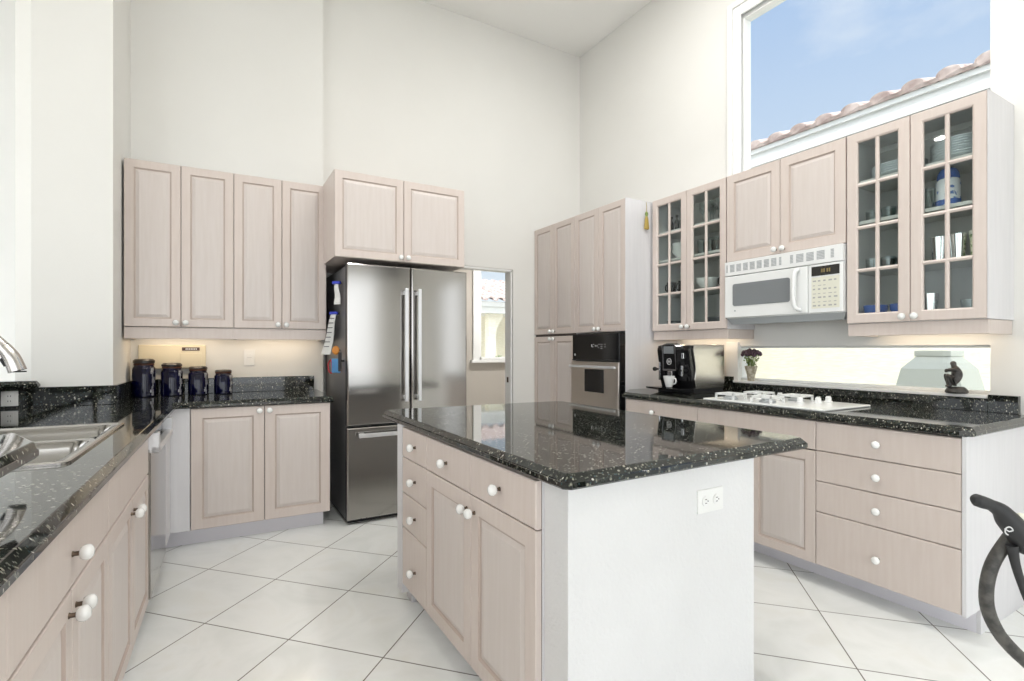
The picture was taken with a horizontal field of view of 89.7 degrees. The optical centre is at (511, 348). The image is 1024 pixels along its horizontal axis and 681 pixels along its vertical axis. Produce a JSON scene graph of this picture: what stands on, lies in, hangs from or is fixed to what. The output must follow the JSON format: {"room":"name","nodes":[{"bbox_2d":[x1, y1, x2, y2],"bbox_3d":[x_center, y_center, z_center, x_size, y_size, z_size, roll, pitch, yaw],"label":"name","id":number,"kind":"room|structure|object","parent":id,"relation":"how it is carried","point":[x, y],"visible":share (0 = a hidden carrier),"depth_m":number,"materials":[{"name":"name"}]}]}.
{"room":"kitchen","nodes":[
{"label":"kitchen","id":0,"kind":"room"},
{"bbox_2d":[0,0,14,380],"bbox_3d":[-4.914,-1.000,2.720,3.650,4.490,0.150,0,0,-30],"label":"wall","id":1,"kind":"structure","parent":0,"point":[7,7],"depth_m":3.50,"materials":[{"name":"white paint"}]},
{"bbox_2d":[15,0,130,386],"bbox_3d":[-2.808,-1.000,3.370,0.484,4.490,0.893,0,0,-30],"label":"wall","id":2,"kind":"structure","parent":0,"point":[73,57],"depth_m":3.00,"materials":[{"name":"paint"}]},
{"bbox_2d":[0,380,131,408],"bbox_3d":[-2.743,0.273,3.214,0.555,0.112,0.609,0,0,-30],"label":"backsplash","id":3,"kind":"structure","parent":2,"relation":"attached to","point":[102,394],"depth_m":2.98,"materials":[{"name":"black stone"}]},
{"bbox_2d":[1,391,17,406],"bbox_3d":[-2.781,0.275,2.850,0.072,0.084,0.009,0,0,-28],"label":"power outlet","id":4,"kind":"object","parent":3,"relation":"attached to","point":[8,398],"visible":1,"depth_m":2.85,"materials":[{"name":"white plastic"}]},
{"bbox_2d":[5,394,12,403],"bbox_3d":[-2.780,0.275,2.848,0.034,0.056,0.003,0,0,-29],"label":"receptacle","id":5,"kind":"object","parent":4,"relation":"attached to","point":[8,397],"depth_m":2.85,"materials":[{"name":"grey plastic"}]},
{"bbox_2d":[131,0,322,517],"bbox_3d":[-2.186,-1.000,4.056,1.289,4.490,0.270,0,0,-29],"label":"wall","id":6,"kind":"structure","parent":0,"point":[230,86],"depth_m":3.94,"materials":[{"name":"paint"}]},
{"bbox_2d":[138,345,205,368],"bbox_3d":[-2.461,0.058,3.736,0.410,0.175,0.028,0,0,-29],"label":"wall panel","id":7,"kind":"object","parent":6,"relation":"attached to","point":[188,356],"visible":0.74,"depth_m":3.74,"materials":[{"name":"beige paint"}]},
{"bbox_2d":[124,158,233,338],"bbox_3d":[-2.308,-0.654,3.610,0.628,1.171,0.386,0,0,-29],"label":"upper cabinet","id":8,"kind":"object","parent":6,"relation":"attached to","point":[179,220],"visible":1,"depth_m":3.47,"materials":[{"name":"beige wood"}]},
{"bbox_2d":[156,376,313,394],"bbox_3d":[-2.138,0.273,3.913,1.191,0.112,0.024,0,0,-29],"label":"backsplash","id":9,"kind":"structure","parent":6,"relation":"attached to","point":[275,383],"depth_m":4.01,"materials":[{"name":"black stone"}]},
{"bbox_2d":[244,350,254,365],"bbox_3d":[-2.030,0.067,3.981,0.075,0.122,0.009,0,0,-28],"label":"light switch","id":10,"kind":"object","parent":6,"relation":"attached to","point":[249,355],"visible":1,"depth_m":3.98,"materials":[{"name":"white plastic"}]},
{"bbox_2d":[234,173,325,340],"bbox_3d":[-1.759,-0.654,3.909,0.622,1.171,0.386,0,0,-29],"label":"upper cabinet","id":11,"kind":"object","parent":6,"relation":"attached to","point":[280,268],"visible":0.98,"depth_m":3.77,"materials":[{"name":"grey wood"}]},
{"bbox_2d":[323,0,579,402],"bbox_3d":[-0.389,-1.000,5.128,2.945,4.490,0.110,0,0,-30],"label":"wall","id":12,"kind":"structure","parent":0,"point":[417,91],"depth_m":5.04,"materials":[{"name":"paint"}]},
{"bbox_2d":[323,169,463,273],"bbox_3d":[-1.009,-0.947,4.171,0.990,0.607,0.906,0,0,-30],"label":"upper cabinet","id":13,"kind":"object","parent":12,"relation":"attached to","point":[369,219],"visible":1,"depth_m":3.79,"materials":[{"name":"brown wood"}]},
{"bbox_2d":[462,266,511,403],"bbox_3d":[-0.401,0.217,5.119,0.865,2.056,0.116,0,0,-30],"label":"door frame","id":14,"kind":"structure","parent":12,"relation":"in","point":[508,273],"depth_m":5.30,"materials":[{"name":"white"}]},
{"bbox_2d":[455,269,504,405],"bbox_3d":[-0.253,-0.105,7.580,6.000,2.700,0.150,0,0,-30],"label":"wall","id":15,"kind":"structure","parent":0,"point":[485,382],"depth_m":7.35,"materials":[{"name":"beige paint"}]},
{"bbox_2d":[470,270,504,362],"bbox_3d":[-0.062,-0.520,7.610,1.240,1.430,0.150,0,0,-30],"label":"window","id":16,"kind":"structure","parent":15,"relation":"in","point":[477,358],"depth_m":7.32,"materials":[{"name":"white"}]},
{"bbox_2d":[421,0,651,56],"bbox_3d":[-0.801,-3.320,0.401,8.420,0.150,8.300,0,0,-30],"label":"ceiling","id":17,"kind":"structure","parent":0,"point":[573,27],"depth_m":5.03,"materials":[{"name":"white paint"}]},
{"bbox_2d":[123,501,1023,680],"bbox_3d":[0.087,1.305,2.134,11.700,0.120,10.400,0,0,-30],"label":"floor","id":18,"kind":"structure","parent":0,"point":[319,602],"depth_m":2.31,"materials":[{"name":"tile"}]},
{"bbox_2d":[0,591,5,680],"bbox_3d":[-0.902,0.809,0.388,0.642,0.872,0.760,0,0,-29],"label":"base cabinet","id":19,"kind":"object","parent":18,"relation":"on","point":[3,597],"visible":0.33,"depth_m":0.84,"materials":[{"name":"grey wood"}]},
{"bbox_2d":[6,482,107,680],"bbox_3d":[-1.274,0.809,1.071,0.642,0.872,0.795,0,0,-29],"label":"base cabinet","id":20,"kind":"object","parent":18,"relation":"on","point":[57,608],"visible":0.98,"depth_m":1.16,"materials":[{"name":"grey wood"}]},
{"bbox_2d":[106,439,147,680],"bbox_3d":[-1.669,0.809,1.798,0.642,0.872,0.860,0,0,-29],"label":"base cabinet","id":21,"kind":"object","parent":18,"relation":"on","point":[127,535],"visible":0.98,"depth_m":1.83,"materials":[{"name":"grey wood"}]},
{"bbox_2d":[147,417,172,599],"bbox_3d":[-2.016,0.810,2.449,0.625,0.870,0.600,0,0,-29],"label":"dishwasher","id":22,"kind":"object","parent":18,"relation":"on","point":[157,441],"visible":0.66,"depth_m":2.50,"materials":[{"name":"grey"}]},
{"bbox_2d":[166,416,169,544],"bbox_3d":[-2.070,0.808,3.014,0.090,0.874,0.440,0,0,-29],"label":"cabinet filler","id":23,"kind":"object","parent":18,"relation":"on","point":[168,441],"visible":0.14,"depth_m":3.03,"materials":[{"name":"white laminate"}]},
{"bbox_2d":[166,402,329,547],"bbox_3d":[-1.856,0.808,3.651,0.985,0.874,0.702,0,0,-29],"label":"base cabinet","id":24,"kind":"object","parent":18,"relation":"on","point":[256,469],"visible":0.96,"depth_m":3.38,"materials":[{"name":"grey wood"}]},
{"bbox_2d":[0,389,333,596],"bbox_3d":[-1.386,0.350,1.990,1.913,0.040,4.142,0,0,-30],"label":"countertop","id":25,"kind":"structure","parent":24,"relation":"on","point":[37,503],"depth_m":1.46,"materials":[{"name":"black stone"}]},
{"bbox_2d":[0,336,26,372],"bbox_3d":[-1.911,0.119,1.804,0.306,0.420,0.124,0,0,-30],"label":"faucet","id":26,"kind":"object","parent":25,"relation":"on","point":[11,359],"visible":1,"depth_m":1.86,"materials":[{"name":"silver metal"}]},
{"bbox_2d":[0,422,123,467],"bbox_3d":[-1.704,0.410,1.753,0.497,0.180,0.907,0,0,-29],"label":"sink","id":27,"kind":"object","parent":25,"relation":"in","point":[60,444],"visible":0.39,"depth_m":2.02,"materials":[{"name":"silver metal"}]},
{"bbox_2d":[132,359,155,396],"bbox_3d":[-2.549,0.199,3.567,0.134,0.261,0.134,0,0,-15],"label":"canister","id":28,"kind":"object","parent":25,"relation":"on","point":[143,371],"visible":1,"depth_m":3.52,"materials":[{"name":"blue glass"}]},
{"bbox_2d":[161,363,182,395],"bbox_3d":[-2.409,0.214,3.648,0.132,0.231,0.132,0,0,-15],"label":"canister","id":29,"kind":"object","parent":25,"relation":"on","point":[171,373],"visible":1,"depth_m":3.60,"materials":[{"name":"blue glass"}]},
{"bbox_2d":[188,366,207,394],"bbox_3d":[-2.277,0.227,3.736,0.126,0.204,0.126,0,0,-15],"label":"canister","id":30,"kind":"object","parent":25,"relation":"on","point":[197,375],"visible":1,"depth_m":3.69,"materials":[{"name":"blue glass"}]},
{"bbox_2d":[214,369,232,393],"bbox_3d":[-2.137,0.241,3.813,0.120,0.177,0.120,0,0,-15],"label":"canister","id":31,"kind":"object","parent":25,"relation":"on","point":[223,379],"visible":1,"depth_m":3.77,"materials":[{"name":"blue glass"}]},
{"bbox_2d":[326,263,465,522],"bbox_3d":[-0.942,0.316,4.161,0.925,1.858,0.862,0,0,-30],"label":"refrigerator","id":32,"kind":"object","parent":18,"relation":"on","point":[400,332],"visible":0.87,"depth_m":3.77,"materials":[{"name":"grey metal"}]},
{"bbox_2d":[327,359,331,373],"bbox_3d":[-1.380,0.133,3.936,0.059,0.114,0.034,0,0,-20],"label":"magnet","id":33,"kind":"object","parent":32,"relation":"attached to","point":[330,359],"visible":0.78,"depth_m":3.93,"materials":[{"name":"red plastic"}]},
{"bbox_2d":[321,312,338,354],"bbox_3d":[-1.356,-0.118,3.853,0.150,0.318,0.049,0,0,22],"label":"paper note","id":34,"kind":"object","parent":32,"relation":"attached to","point":[327,347],"visible":1,"depth_m":3.83,"materials":[{"name":"white paper"}]},
{"bbox_2d":[332,346,339,354],"bbox_3d":[-1.295,0.010,3.789,0.060,0.068,0.042,0,0,-11],"label":"magnet","id":35,"kind":"object","parent":32,"relation":"attached to","point":[335,350],"visible":1,"depth_m":3.78,"materials":[{"name":"orange plastic"}]},
{"bbox_2d":[332,359,340,372],"bbox_3d":[-1.284,0.122,3.784,0.075,0.105,0.037,0,0,22],"label":"magnet","id":36,"kind":"object","parent":32,"relation":"attached to","point":[334,361],"visible":0.7,"depth_m":3.77,"materials":[{"name":"blue plastic"}]},
{"bbox_2d":[332,281,341,303],"bbox_3d":[-1.266,-0.408,3.752,0.075,0.168,0.047,0,0,22],"label":"clip","id":37,"kind":"object","parent":32,"relation":"attached to","point":[337,300],"visible":1,"depth_m":3.73,"materials":[{"name":"blue"}]},
{"bbox_2d":[338,353,344,370],"bbox_3d":[-1.217,0.092,3.673,0.042,0.135,0.023,0,0,-29],"label":"marker pen","id":38,"kind":"object","parent":32,"relation":"attached to","point":[340,360],"visible":1,"depth_m":3.67,"materials":[{"name":"black"}]},
{"bbox_2d":[534,216,575,402],"bbox_3d":[0.652,0.000,5.266,0.646,2.490,0.696,0,0,-30],"label":"tall cabinet","id":39,"kind":"object","parent":18,"relation":"on","point":[554,244],"visible":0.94,"depth_m":5.10,"materials":[{"name":"grey wood"}]},
{"bbox_2d":[397,423,753,680],"bbox_3d":[0.116,0.808,2.164,0.864,0.874,1.387,0,0,-30],"label":"kitchen island","id":40,"kind":"object","parent":18,"relation":"on","point":[528,578],"visible":0.94,"depth_m":1.61,"materials":[{"name":"grey wood"}]},
{"bbox_2d":[382,401,807,489],"bbox_3d":[0.204,0.350,2.356,1.142,0.040,1.705,0,0,-30],"label":"island countertop","id":41,"kind":"structure","parent":40,"relation":"on","point":[563,445],"depth_m":1.87,"materials":[{"name":"black stone"}]},
{"bbox_2d":[697,486,722,513],"bbox_3d":[0.642,0.488,1.665,0.122,0.075,0.009,0,0,-30],"label":"power outlet","id":42,"kind":"object","parent":40,"relation":"attached to","point":[710,499],"visible":1,"depth_m":1.66,"materials":[{"name":"white plastic"}]},
{"bbox_2d":[702,496,709,506],"bbox_3d":[0.621,0.488,1.649,0.033,0.033,0.002,0,0,-30],"label":"receptacle","id":43,"kind":"object","parent":42,"relation":"attached to","point":[705,499],"depth_m":1.65,"materials":[{"name":"grey plastic"}]},
{"bbox_2d":[713,494,719,503],"bbox_3d":[0.665,0.488,1.676,0.033,0.033,0.002,0,0,-30],"label":"receptacle","id":44,"kind":"object","parent":42,"relation":"attached to","point":[716,497],"depth_m":1.67,"materials":[{"name":"grey plastic"}]},
{"bbox_2d":[575,197,676,410],"bbox_3d":[1.002,0.000,4.667,0.646,2.490,0.687,0,0,-30],"label":"tall cabinet","id":45,"kind":"object","parent":18,"relation":"on","point":[614,249],"visible":0.49,"depth_m":4.36,"materials":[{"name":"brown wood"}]},
{"bbox_2d":[569,332,624,410],"bbox_3d":[0.938,0.256,4.607,0.602,0.783,0.650,0,0,-30],"label":"oven","id":46,"kind":"object","parent":45,"relation":"in","point":[598,365],"visible":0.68,"depth_m":4.42,"materials":[{"name":"black"}]},
{"bbox_2d":[644,203,648,229],"bbox_3d":[1.131,-1.120,4.324,0.056,0.231,0.025,0,0,-30],"label":"tassel","id":47,"kind":"object","parent":45,"relation":"hanging from","point":[646,224],"visible":1,"depth_m":4.32,"materials":[{"name":"yellow fabric"}]},
{"bbox_2d":[626,398,699,420],"bbox_3d":[1.361,0.809,3.847,0.822,0.872,0.675,0,0,-30],"label":"base cabinet","id":48,"kind":"object","parent":18,"relation":"on","point":[673,410],"visible":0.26,"depth_m":3.62,"materials":[{"name":"grey wood"}]},
{"bbox_2d":[698,406,830,578],"bbox_3d":[1.724,0.809,3.226,0.822,0.872,0.763,0,0,-30],"label":"base cabinet","id":49,"kind":"object","parent":18,"relation":"on","point":[784,483],"visible":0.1,"depth_m":2.87,"materials":[{"name":"grey wood"}]},
{"bbox_2d":[816,420,1023,634],"bbox_3d":[2.074,0.808,2.625,0.822,0.874,0.628,0,0,-30],"label":"base cabinet","id":50,"kind":"object","parent":18,"relation":"on","point":[897,521],"visible":0.98,"depth_m":2.38,"materials":[{"name":"grey wood"}]},
{"bbox_2d":[622,388,1023,436],"bbox_3d":[1.679,0.350,3.331,0.818,0.040,2.293,0,0,-30],"label":"countertop","id":51,"kind":"structure","parent":50,"relation":"on","point":[951,422],"depth_m":2.60,"materials":[{"name":"black stone"}]},
{"bbox_2d":[646,343,723,393],"bbox_3d":[1.312,0.142,3.960,0.486,0.374,0.380,0,0,-30],"label":"coffee machine","id":52,"kind":"object","parent":51,"relation":"on","point":[697,369],"visible":0.94,"depth_m":3.83,"materials":[{"name":"black"}]},
{"bbox_2d":[663,376,676,386],"bbox_3d":[1.174,0.243,3.844,0.086,0.084,0.101,0,0,5],"label":"coffee cup","id":53,"kind":"object","parent":52,"relation":"on","point":[669,380],"visible":1,"depth_m":3.82,"materials":[{"name":"white ceramic"}]},
{"bbox_2d":[646,386,693,392],"bbox_3d":[1.177,0.305,3.856,0.148,0.037,0.335,0,0,-30],"label":"drip tray","id":54,"kind":"object","parent":52,"relation":"on","point":[675,389],"depth_m":3.82,"materials":[{"name":"black plastic"}]},
{"bbox_2d":[703,390,870,411],"bbox_3d":[1.646,0.305,3.147,0.485,0.049,0.765,0,0,-30],"label":"gas hob","id":55,"kind":"object","parent":51,"relation":"in","point":[796,401],"visible":1,"depth_m":3.06,"materials":[{"name":"white metal"}]},
{"bbox_2d":[970,494,1023,667],"bbox_3d":[1.151,0.763,0.894,0.342,0.963,0.560,0,0,-30],"label":"bicycle handlebar","id":56,"kind":"object","parent":18,"relation":"on","point":[1010,543],"visible":1,"depth_m":1.01,"materials":[{"name":"black rubber"}]},
{"bbox_2d":[970,494,1023,554],"bbox_3d":[0.958,0.340,1.002,0.128,0.116,0.044,0,0,5],"label":"hood","id":57,"kind":"object","parent":56,"relation":"attached to","point":[1011,542],"depth_m":0.99,"materials":[{"name":"grey"}]},
{"bbox_2d":[580,0,1023,414],"bbox_3d":[2.741,-1.000,2.496,0.170,4.490,7.950,0,0,-30],"label":"wall","id":58,"kind":"structure","parent":0,"point":[653,91],"depth_m":4.46,"materials":[{"name":"paint"}]},
{"bbox_2d":[653,177,753,339],"bbox_3d":[1.488,-0.660,4.106,0.370,1.170,0.722,0,0,-30],"label":"upper cabinet","id":59,"kind":"object","parent":58,"relation":"attached to","point":[700,257],"visible":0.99,"depth_m":4.14,"materials":[{"name":"grey wood"}]},
{"bbox_2d":[665,282,675,292],"bbox_3d":[1.321,-0.505,4.277,0.075,0.089,0.097,0,0,1],"label":"mug","id":60,"kind":"object","parent":59,"relation":"on","point":[673,284],"visible":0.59,"depth_m":4.23,"materials":[{"name":"black ceramic"}]},
{"bbox_2d":[671,217,673,229],"bbox_3d":[1.324,-1.034,4.280,0.040,0.127,0.039,0,0,-30],"label":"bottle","id":61,"kind":"object","parent":59,"relation":"on","point":[672,223],"visible":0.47,"depth_m":4.26,"materials":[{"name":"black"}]},
{"bbox_2d":[672,249,680,257],"bbox_3d":[1.392,-0.770,4.204,0.170,0.065,0.169,0,0,-30],"label":"bowl","id":62,"kind":"object","parent":59,"relation":"in","point":[677,252],"visible":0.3,"depth_m":4.17,"materials":[{"name":"white ceramic"}]},
{"bbox_2d":[675,215,679,228],"bbox_3d":[1.351,-1.034,4.214,0.040,0.127,0.039,0,0,-30],"label":"bottle","id":63,"kind":"object","parent":59,"relation":"on","point":[677,222],"visible":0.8,"depth_m":4.20,"materials":[{"name":"black"}]},
{"bbox_2d":[676,281,680,290],"bbox_3d":[1.381,-0.505,4.173,0.075,0.089,0.097,0,0,1],"label":"mug","id":64,"kind":"object","parent":59,"relation":"on","point":[679,282],"visible":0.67,"depth_m":4.15,"materials":[{"name":"black ceramic"}]},
{"bbox_2d":[659,218,719,239],"bbox_3d":[1.514,-0.961,4.121,0.288,0.018,0.684,0,0,-30],"label":"shelf","id":65,"kind":"object","parent":59,"relation":"attached to","point":[714,228],"depth_m":4.17,"materials":[{"name":"grey"}]},
{"bbox_2d":[659,249,719,265],"bbox_3d":[1.514,-0.728,4.121,0.288,0.018,0.684,0,0,-30],"label":"shelf","id":66,"kind":"object","parent":59,"relation":"attached to","point":[711,260],"depth_m":4.17,"materials":[{"name":"grey"}]},
{"bbox_2d":[659,289,719,297],"bbox_3d":[1.514,-0.451,4.121,0.288,0.018,0.684,0,0,-30],"label":"shelf","id":67,"kind":"object","parent":59,"relation":"attached to","point":[714,293],"depth_m":4.18,"materials":[{"name":"grey"}]},
{"bbox_2d":[696,277,719,287],"bbox_3d":[1.518,-0.503,3.988,0.176,0.085,0.175,0,0,-30],"label":"serving bowl","id":68,"kind":"object","parent":59,"relation":"on","point":[712,281],"visible":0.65,"depth_m":3.93,"materials":[{"name":"white ceramic"}]},
{"bbox_2d":[727,137,846,262],"bbox_3d":[1.876,-0.934,3.441,0.370,0.622,0.810,0,0,-30],"label":"upper cabinet","id":69,"kind":"object","parent":58,"relation":"attached to","point":[796,202],"visible":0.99,"depth_m":3.32,"materials":[{"name":"grey wood"}]},
{"bbox_2d":[725,243,846,324],"bbox_3d":[1.860,-0.397,3.432,0.398,0.444,0.802,0,0,-30],"label":"microwave","id":70,"kind":"object","parent":69,"relation":"attached to","point":[807,285],"visible":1,"depth_m":3.29,"materials":[{"name":"white plastic"}]},
{"bbox_2d":[813,278,836,306],"bbox_3d":[1.880,-0.339,3.094,0.001,0.159,0.144,0,0,-30],"label":"keypad","id":71,"kind":"object","parent":70,"relation":"attached to","point":[824,289],"depth_m":3.09,"materials":[{"name":"grey plastic"}]},
{"bbox_2d":[727,0,971,176],"bbox_3d":[2.149,-1.948,3.412,0.130,1.505,1.580,0,0,-30],"label":"window","id":72,"kind":"structure","parent":58,"relation":"in","point":[740,14],"depth_m":4.00,"materials":[{"name":"white"}]},
{"bbox_2d":[726,342,989,398],"bbox_3d":[2.158,0.102,3.426,0.160,0.315,1.595,0,0,-30],"label":"window","id":73,"kind":"structure","parent":58,"relation":"in","point":[733,350],"depth_m":3.37,"materials":[{"name":"white"}]},
{"bbox_2d":[741,348,761,380],"bbox_3d":[1.810,0.117,3.897,0.151,0.248,0.152,0,0,-30],"label":"flower pot","id":74,"kind":"object","parent":73,"relation":"on","point":[751,370],"visible":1,"depth_m":3.87,"materials":[{"name":"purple plant"}]},
{"bbox_2d":[944,361,968,393],"bbox_3d":[2.425,0.154,2.809,0.103,0.176,0.087,0,0,32],"label":"figurine","id":75,"kind":"object","parent":73,"relation":"on","point":[956,376],"visible":1,"depth_m":2.79,"materials":[{"name":"grey stone"}]},
{"bbox_2d":[723,376,1020,413],"bbox_3d":[2.002,0.272,3.559,0.034,0.114,2.223,0,0,-30],"label":"backsplash","id":76,"kind":"structure","parent":58,"relation":"attached to","point":[1007,404],"depth_m":3.03,"materials":[{"name":"black stone"}]},
{"bbox_2d":[847,89,1013,336],"bbox_3d":[2.243,-0.660,2.812,0.370,1.170,0.638,0,0,-30],"label":"upper cabinet","id":77,"kind":"object","parent":58,"relation":"attached to","point":[982,282],"visible":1,"depth_m":2.75,"materials":[{"name":"grey wood"}]},
{"bbox_2d":[863,305,887,312],"bbox_3d":[2.099,-0.209,2.972,0.120,0.085,0.119,0,0,-30],"label":"dish","id":78,"kind":"object","parent":77,"relation":"in","point":[867,308],"visible":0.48,"depth_m":2.94,"materials":[{"name":"blue ceramic"}]},
{"bbox_2d":[872,168,897,177],"bbox_3d":[2.200,-0.982,2.927,0.260,0.022,0.260,0,0,-30],"label":"plate","id":79,"kind":"object","parent":77,"relation":"on","point":[896,169],"visible":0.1,"depth_m":2.87,"materials":[{"name":"white ceramic"}]},
{"bbox_2d":[871,166,897,177],"bbox_3d":[2.200,-0.994,2.927,0.260,0.022,0.260,0,0,-30],"label":"plate","id":80,"kind":"object","parent":79,"relation":"on","point":[895,167],"visible":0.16,"depth_m":2.87,"materials":[{"name":"white ceramic"}]},
{"bbox_2d":[871,163,926,174],"bbox_3d":[2.200,-1.006,2.927,0.260,0.022,0.260,0,0,-30],"label":"plate","id":81,"kind":"object","parent":80,"relation":"on","point":[894,165],"visible":0.12,"depth_m":2.86,"materials":[{"name":"white ceramic"}]},
{"bbox_2d":[871,160,927,172],"bbox_3d":[2.200,-1.019,2.927,0.260,0.022,0.260,0,0,-30],"label":"plate","id":82,"kind":"object","parent":81,"relation":"on","point":[892,163],"visible":0.14,"depth_m":2.86,"materials":[{"name":"white ceramic"}]},
{"bbox_2d":[871,158,927,170],"bbox_3d":[2.200,-1.032,2.927,0.260,0.022,0.260,0,0,-30],"label":"plate","id":83,"kind":"object","parent":82,"relation":"on","point":[926,159],"visible":0.09,"depth_m":2.86,"materials":[{"name":"white ceramic"}]},
{"bbox_2d":[889,303,897,311],"bbox_3d":[2.167,-0.209,2.855,0.120,0.085,0.119,0,0,-30],"label":"dish","id":84,"kind":"object","parent":77,"relation":"in","point":[893,307],"visible":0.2,"depth_m":2.85,"materials":[{"name":"blue ceramic"}]},
{"bbox_2d":[859,152,971,192],"bbox_3d":[2.268,-0.961,2.829,0.288,0.018,0.596,0,0,-30],"label":"shelf","id":85,"kind":"object","parent":77,"relation":"attached to","point":[964,167],"depth_m":2.85,"materials":[{"name":"grey"}]},
{"bbox_2d":[859,200,971,230],"bbox_3d":[2.268,-0.728,2.829,0.288,0.018,0.596,0,0,-30],"label":"shelf","id":86,"kind":"object","parent":77,"relation":"attached to","point":[967,214],"depth_m":2.83,"materials":[{"name":"grey"}]},
{"bbox_2d":[859,259,971,276],"bbox_3d":[2.268,-0.451,2.829,0.288,0.018,0.596,0,0,-30],"label":"shelf","id":87,"kind":"object","parent":77,"relation":"attached to","point":[962,265],"depth_m":2.83,"materials":[{"name":"grey"}]},
{"bbox_2d":[925,293,939,309],"bbox_3d":[2.207,-0.229,2.717,0.076,0.125,0.075,0,0,-30],"label":"steel cup","id":88,"kind":"object","parent":77,"relation":"in","point":[931,299],"visible":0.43,"depth_m":2.69,"materials":[{"name":"silver metal"}]},
{"bbox_2d":[930,236,944,259],"bbox_3d":[2.244,-0.523,2.703,0.076,0.125,0.075,0,0,-30],"label":"steel cup","id":89,"kind":"object","parent":77,"relation":"on","point":[937,243],"visible":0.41,"depth_m":2.68,"materials":[{"name":"silver metal"}]},
{"bbox_2d":[935,167,961,206],"bbox_3d":[2.283,-0.843,2.695,0.106,0.210,0.105,0,0,-30],"label":"ginger jar","id":90,"kind":"object","parent":77,"relation":"on","point":[955,181],"visible":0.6,"depth_m":2.66,"materials":[{"name":"blue ceramic"}]},
{"bbox_2d":[931,150,971,162],"bbox_3d":[2.344,-0.982,2.681,0.260,0.022,0.260,0,0,-30],"label":"plate","id":91,"kind":"object","parent":77,"relation":"on","point":[966,151],"visible":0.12,"depth_m":2.61,"materials":[{"name":"white ceramic"}]},
{"bbox_2d":[930,147,971,162],"bbox_3d":[2.344,-0.994,2.681,0.260,0.022,0.260,0,0,-30],"label":"plate","id":92,"kind":"object","parent":91,"relation":"on","point":[969,148],"visible":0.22,"depth_m":2.61,"materials":[{"name":"white ceramic"}]},
{"bbox_2d":[930,145,971,160],"bbox_3d":[2.344,-1.006,2.681,0.260,0.022,0.260,0,0,-30],"label":"plate","id":93,"kind":"object","parent":92,"relation":"on","point":[966,146],"visible":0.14,"depth_m":2.61,"materials":[{"name":"white ceramic"}]},
{"bbox_2d":[930,142,971,157],"bbox_3d":[2.344,-1.019,2.681,0.260,0.022,0.260,0,0,-30],"label":"plate","id":94,"kind":"object","parent":93,"relation":"on","point":[969,143],"visible":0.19,"depth_m":2.61,"materials":[{"name":"white ceramic"}]},
{"bbox_2d":[930,140,971,155],"bbox_3d":[2.344,-1.032,2.681,0.260,0.022,0.260,0,0,-30],"label":"plate","id":95,"kind":"object","parent":94,"relation":"on","point":[966,141],"visible":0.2,"depth_m":2.61,"materials":[{"name":"white ceramic"}]},
{"bbox_2d":[930,137,971,153],"bbox_3d":[2.344,-1.044,2.681,0.260,0.022,0.260,0,0,-30],"label":"plate","id":96,"kind":"object","parent":95,"relation":"on","point":[969,138],"visible":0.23,"depth_m":2.61,"materials":[{"name":"white ceramic"}]},
{"bbox_2d":[930,135,971,150],"bbox_3d":[2.344,-1.056,2.681,0.260,0.022,0.260,0,0,-30],"label":"plate","id":97,"kind":"object","parent":96,"relation":"on","point":[966,136],"visible":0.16,"depth_m":2.61,"materials":[{"name":"white ceramic"}]},
{"bbox_2d":[930,132,971,148],"bbox_3d":[2.344,-1.069,2.681,0.260,0.022,0.260,0,0,-30],"label":"plate","id":98,"kind":"object","parent":97,"relation":"on","point":[969,133],"visible":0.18,"depth_m":2.61,"materials":[{"name":"white ceramic"}]},
{"bbox_2d":[950,232,967,257],"bbox_3d":[2.277,-0.523,2.626,0.076,0.125,0.075,0,0,-30],"label":"steel cup","id":99,"kind":"object","parent":77,"relation":"on","point":[958,242],"visible":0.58,"depth_m":2.60,"materials":[{"name":"silver metal"}]},
{"bbox_2d":[969,230,971,254],"bbox_3d":[2.313,-0.526,2.555,0.072,0.130,0.071,0,0,-30],"label":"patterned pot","id":100,"kind":"object","parent":77,"relation":"on","point":[970,231],"visible":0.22,"depth_m":2.56,"materials":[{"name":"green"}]},
{"bbox_3d":[-2.033,0.735,1.333,0.395,1.020,3.607,0,0,-30],"label":"wall","id":101,"kind":"structure","parent":0,"visible":0},
{"bbox_2d":[0,381,39,388],"bbox_3d":[-1.905,0.198,1.292,0.986,0.038,3.816,0,0,-30],"label":"bar","id":102,"kind":"object","parent":101,"relation":"on","point":[3,384],"visible":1,"depth_m":2.85,"materials":[{"name":"black stone"}]},
{"bbox_3d":[-0.858,0.735,-0.166,0.924,1.020,0.170,0,0,-30],"label":"wall","id":103,"kind":"structure","parent":0,"visible":0},
{"bbox_2d":[0,433,38,477],"bbox_3d":[-0.821,0.207,0.666,0.110,0.036,1.230,0,0,-29],"label":"stone ledge","id":104,"kind":"object","parent":103,"relation":"attached to","point":[16,451],"visible":1,"depth_m":0.99,"materials":[{"name":"black stone"}]},
{"label":"outside","id":105,"kind":"structure","parent":0,"visible":0},
{"bbox_3d":[0.936,1.510,6.334,36.000,0.270,38.000,0,0,-30],"label":"ground","id":106,"kind":"structure","parent":105,"visible":0},
{"bbox_2d":[481,279,504,356],"bbox_3d":[-0.655,-0.401,14.910,5.720,3.551,4.180,0,0,-30],"label":"house","id":107,"kind":"structure","parent":106,"relation":"on","point":[492,313],"depth_m":12.96,"materials":[{"name":"white"}]},
{"bbox_2d":[749,50,989,390],"bbox_3d":[6.218,-1.132,6.636,5.570,5.014,11.600,0,0,-30],"label":"house","id":108,"kind":"structure","parent":106,"relation":"on","point":[878,366],"depth_m":5.76,"materials":[{"name":"white paint"}]},
{"bbox_2d":[896,351,984,389],"bbox_3d":[3.466,0.694,4.180,0.480,1.362,0.540,0,0,-30],"label":"covered grill","id":109,"kind":"object","parent":106,"relation":"on","point":[927,368],"visible":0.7,"depth_m":4.08,"materials":[{"name":"grey"}]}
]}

